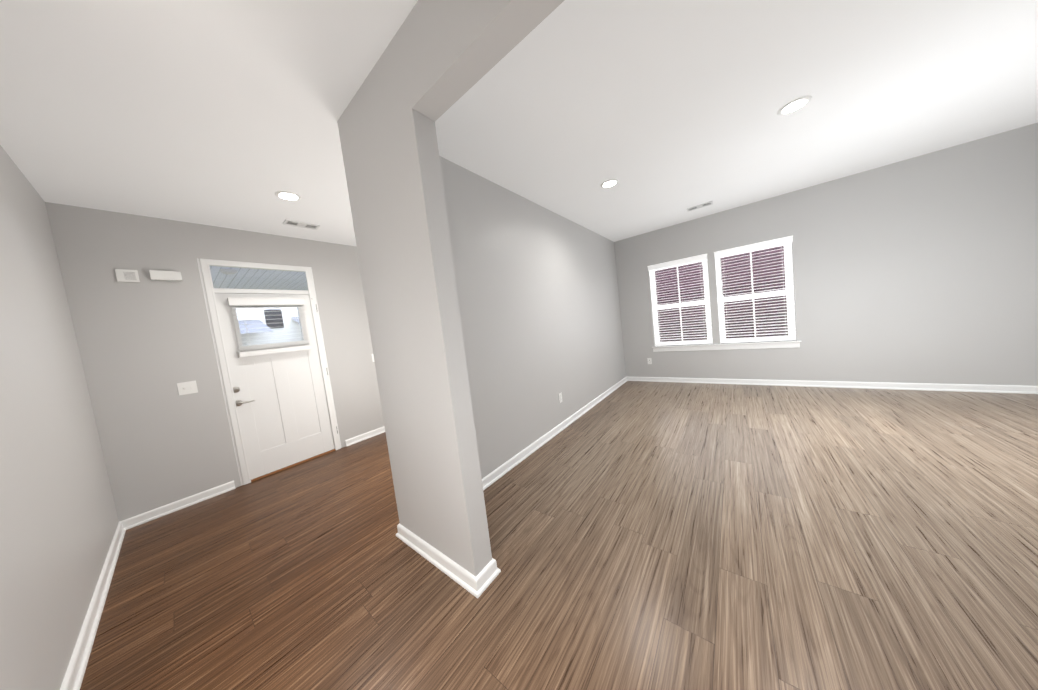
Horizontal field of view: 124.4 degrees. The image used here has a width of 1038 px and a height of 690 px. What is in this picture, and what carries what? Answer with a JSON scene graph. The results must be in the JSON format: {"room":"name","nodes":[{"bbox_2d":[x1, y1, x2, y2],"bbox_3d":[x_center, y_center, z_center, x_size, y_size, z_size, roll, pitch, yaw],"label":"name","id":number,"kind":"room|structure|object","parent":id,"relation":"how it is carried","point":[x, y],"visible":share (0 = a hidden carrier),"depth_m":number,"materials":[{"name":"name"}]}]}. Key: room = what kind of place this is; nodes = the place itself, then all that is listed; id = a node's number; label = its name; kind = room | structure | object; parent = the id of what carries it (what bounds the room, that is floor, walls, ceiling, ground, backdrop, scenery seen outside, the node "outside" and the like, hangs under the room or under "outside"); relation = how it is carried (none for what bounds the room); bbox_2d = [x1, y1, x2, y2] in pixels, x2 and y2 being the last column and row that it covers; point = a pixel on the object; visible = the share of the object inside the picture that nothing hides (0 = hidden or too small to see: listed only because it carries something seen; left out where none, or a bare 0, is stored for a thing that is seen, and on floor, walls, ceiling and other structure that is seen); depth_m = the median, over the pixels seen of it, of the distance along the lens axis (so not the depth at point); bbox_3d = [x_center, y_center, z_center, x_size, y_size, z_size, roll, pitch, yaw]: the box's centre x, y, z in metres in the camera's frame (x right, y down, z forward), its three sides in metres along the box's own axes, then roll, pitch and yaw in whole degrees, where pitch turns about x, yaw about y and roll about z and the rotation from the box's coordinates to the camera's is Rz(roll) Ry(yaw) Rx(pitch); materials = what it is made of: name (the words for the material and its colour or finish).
{"room":"empty living room","nodes":[
{"label":"empty living room","id":0,"kind":"room"},
{"bbox_2d":[0,145,118,689],"bbox_3d":[-2.571,0.180,1.357,2.662,2.740,0.160,-4,5,38],"label":"wall","id":1,"kind":"structure","parent":0,"point":[59,521],"depth_m":1.41,"materials":[{"name":"paint"}]},
{"bbox_2d":[60,519,127,689],"bbox_3d":[-2.348,1.483,1.514,2.689,0.083,0.027,-4,5,38],"label":"baseboard","id":2,"kind":"structure","parent":1,"relation":"attached to","point":[73,678],"depth_m":1.47,"materials":[{"name":"white wood"}]},
{"bbox_2d":[45,202,383,521],"bbox_3d":[-2.624,0.029,3.575,0.160,2.740,3.600,-4,5,38],"label":"wall","id":3,"kind":"structure","parent":0,"point":[145,345],"depth_m":2.57,"materials":[{"name":"paint"}]},
{"bbox_2d":[115,269,139,281],"bbox_3d":[-3.465,-0.613,2.423,0.014,0.108,0.115,-4,5,38],"label":"speaker","id":4,"kind":"object","parent":3,"relation":"attached to","point":[123,275],"visible":1,"depth_m":2.42},
{"bbox_2d":[149,270,181,280],"bbox_3d":[-3.326,-0.652,2.580,0.042,0.084,0.182,-4,5,38],"label":"door chime","id":5,"kind":"object","parent":3,"relation":"attached to","point":[166,275],"visible":1,"depth_m":2.57,"materials":[{"name":"white plastic"}]},
{"bbox_2d":[128,480,235,528],"bbox_3d":[-3.180,1.503,2.609,0.027,0.083,0.658,-4,5,38],"label":"baseboard","id":6,"kind":"structure","parent":3,"relation":"attached to","point":[161,511],"depth_m":2.58,"materials":[{"name":"white wood"}]},
{"bbox_2d":[177,380,197,395],"bbox_3d":[-3.215,0.417,2.655,0.020,0.120,0.118,-4,5,38],"label":"light switch","id":7,"kind":"object","parent":3,"relation":"attached to","point":[189,387],"visible":1,"depth_m":2.66,"materials":[{"name":"white plastic"}]},
{"bbox_2d":[209,265,307,290],"bbox_3d":[-2.966,-0.767,3.165,0.040,0.286,0.914,-4,5,38],"label":"transom","id":8,"kind":"object","parent":3,"relation":"attached to","point":[258,280],"depth_m":3.12,"materials":[{"name":"white"}]},
{"bbox_2d":[197,258,341,485],"bbox_3d":[-2.867,0.256,3.254,0.198,2.392,0.958,-4,5,38],"label":"door frame","id":9,"kind":"structure","parent":3,"relation":"attached to","point":[222,357],"depth_m":2.91,"materials":[{"name":"white wood"}]},
{"bbox_2d":[215,293,337,479],"bbox_3d":[-2.770,0.419,3.209,0.147,2.033,0.920,-4,5,38],"label":"entry door","id":10,"kind":"structure","parent":3,"relation":"in","point":[281,402],"depth_m":3.17,"materials":[{"name":"white wood"}]},
{"bbox_2d":[345,426,384,445],"bbox_3d":[-1.876,1.233,4.276,0.027,0.083,1.498,-4,5,38],"label":"baseboard","id":11,"kind":"structure","parent":3,"relation":"attached to","point":[378,431],"depth_m":3.88,"materials":[{"name":"white wood"}]},
{"bbox_2d":[345,0,563,575],"bbox_3d":[0.082,-0.109,1.044,2.352,2.740,0.123,-4,5,38],"label":"pillar","id":12,"kind":"structure","parent":0,"point":[395,155],"depth_m":1.40,"materials":[{"name":"paint"}]},
{"bbox_2d":[396,524,487,597],"bbox_3d":[-0.501,1.258,1.638,0.770,0.083,0.045,-4,5,38],"label":"baseboard","id":13,"kind":"structure","parent":12,"relation":"attached to","point":[480,582],"depth_m":1.55,"materials":[{"name":"white wood"}]},
{"bbox_2d":[484,558,500,580],"bbox_3d":[-0.361,1.238,1.695,0.620,0.083,0.042,-4,5,38],"label":"baseboard","id":14,"kind":"structure","parent":12,"relation":"attached to","point":[492,569],"depth_m":1.49,"materials":[{"name":"white wood"}]},
{"bbox_2d":[337,110,625,529],"bbox_3d":[0.515,-0.341,3.607,0.127,2.740,4.715,-4,5,38],"label":"wall","id":15,"kind":"structure","parent":0,"point":[538,298],"depth_m":2.83,"materials":[{"name":"paint"}]},
{"bbox_2d":[482,376,627,489],"bbox_3d":[0.768,0.963,3.700,0.027,0.083,4.592,-4,5,38],"label":"baseboard","id":16,"kind":"structure","parent":15,"relation":"attached to","point":[515,460],"depth_m":3.03,"materials":[{"name":"white wood"}]},
{"bbox_2d":[558,392,562,402],"bbox_3d":[0.521,0.662,3.429,0.008,0.117,0.072,-4,5,38],"label":"outlet","id":17,"kind":"object","parent":15,"relation":"attached to","point":[560,397],"visible":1,"depth_m":3.42,"materials":[{"name":"white plastic"}]},
{"bbox_2d":[0,0,1037,246],"bbox_3d":[0.071,-1.565,1.521,7.082,0.080,8.527,-4,5,38],"label":"ceiling","id":18,"kind":"structure","parent":0,"point":[664,113],"depth_m":1.72,"materials":[{"name":"paint"}]},
{"bbox_2d":[275,191,300,200],"bbox_3d":[-2.074,-1.335,2.462,0.184,0.009,0.184,-4,5,38],"label":"recessed light","id":19,"kind":"object","parent":18,"relation":"in","point":[287,196],"visible":1,"depth_m":2.45,"materials":[{"name":"white plastic"}]},
{"bbox_2d":[283,219,319,229],"bbox_3d":[-2.414,-1.335,3.042,0.140,0.012,0.305,-4,5,38],"label":"ceiling vent","id":20,"kind":"object","parent":18,"relation":"in","point":[300,224],"visible":1,"depth_m":3.04,"materials":[{"name":"white metal"}]},
{"bbox_2d":[601,179,618,187],"bbox_3d":[0.971,-1.725,2.934,0.184,0.009,0.184,-4,5,38],"label":"recessed light","id":21,"kind":"object","parent":18,"relation":"in","point":[610,183],"visible":1,"depth_m":2.92,"materials":[{"name":"white plastic"}]},
{"bbox_2d":[687,201,712,211],"bbox_3d":[2.586,-1.983,3.916,0.305,0.012,0.140,-4,5,38],"label":"ceiling vent","id":22,"kind":"object","parent":18,"relation":"in","point":[700,206],"visible":1,"depth_m":3.91,"materials":[{"name":"white metal"}]},
{"bbox_2d":[777,95,811,115],"bbox_3d":[2.067,-1.792,2.055,0.184,0.009,0.184,-4,5,38],"label":"recessed light","id":23,"kind":"object","parent":18,"relation":"in","point":[797,104],"visible":1,"depth_m":2.05,"materials":[{"name":"white plastic"}]},
{"bbox_2d":[80,381,1037,689],"bbox_3d":[0.397,1.219,1.718,7.082,0.060,8.527,-4,5,38],"label":"floor","id":24,"kind":"structure","parent":0,"point":[644,535],"depth_m":1.50,"materials":[{"name":"brown wood"}]},
{"bbox_2d":[707,254,719,343],"bbox_3d":[3.231,-0.753,4.535,0.100,1.465,0.160,-4,5,38],"label":"wall","id":25,"kind":"structure","parent":0,"point":[713,298],"depth_m":4.47,"materials":[{"name":"paint"}]},
{"bbox_2d":[614,123,1037,385],"bbox_3d":[3.696,-0.754,4.171,4.449,2.740,0.160,-4,5,38],"label":"wall","id":26,"kind":"structure","parent":0,"point":[921,269],"depth_m":3.35,"materials":[{"name":"paint"}]},
{"bbox_2d":[647,254,712,345],"bbox_3d":[2.835,-0.737,4.832,0.906,1.484,0.176,-4,5,38],"label":"window","id":27,"kind":"structure","parent":26,"relation":"in","point":[702,259],"depth_m":4.79,"materials":[{"name":"white plastic"}]},
{"bbox_2d":[653,235,799,351],"bbox_3d":[3.228,-0.712,4.529,1.936,1.583,0.176,-4,5,38],"label":"window","id":28,"kind":"structure","parent":26,"relation":"in","point":[786,243],"depth_m":4.19,"materials":[{"name":"white plastic"}]},
{"bbox_2d":[652,340,801,347],"bbox_3d":[3.279,-0.009,4.538,1.964,0.021,0.107,-4,5,38],"label":"window sill","id":29,"kind":"structure","parent":26,"relation":"attached to","point":[766,342],"depth_m":4.38,"materials":[{"name":"white wood"}]},
{"bbox_2d":[628,376,1037,393],"bbox_3d":[3.846,0.571,4.149,4.230,0.083,0.027,-4,5,38],"label":"baseboard","id":30,"kind":"structure","parent":26,"relation":"attached to","point":[1021,389],"depth_m":3.59,"materials":[{"name":"white wood"}]},
{"label":"outside","id":31,"kind":"structure","parent":0,"visible":0},
{"bbox_2d":[210,266,307,289],"bbox_3d":[-4.045,-1.078,4.174,2.699,0.060,4.600,-4,5,38],"label":"ceiling","id":32,"kind":"structure","parent":31,"point":[247,277],"depth_m":4.38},
{"bbox_2d":[220,269,236,273],"bbox_3d":[-3.987,-1.000,3.757,0.170,0.050,0.170,-4,5,38],"label":"ceiling light","id":33,"kind":"object","parent":32,"relation":"attached to","point":[228,271],"depth_m":3.71,"materials":[{"name":"white"}]},
{"bbox_3d":[-1.960,1.348,4.729,70.000,0.050,55.000,-4,5,38],"label":"ground","id":34,"kind":"structure","parent":31,"visible":0},
{"bbox_2d":[236,307,301,345],"bbox_3d":[-16.601,-1.043,17.710,9.200,6.270,16.000,-4,5,38],"label":"house","id":35,"kind":"structure","parent":34,"relation":"on","point":[278,312],"depth_m":16.86,"materials":[{"name":"white"}]},
{"bbox_2d":[655,246,787,341],"bbox_3d":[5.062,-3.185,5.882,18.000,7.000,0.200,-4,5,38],"label":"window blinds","id":36,"kind":"object","parent":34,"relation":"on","point":[776,257],"depth_m":6.22,"materials":[{"name":"white plastic"}]}
]}

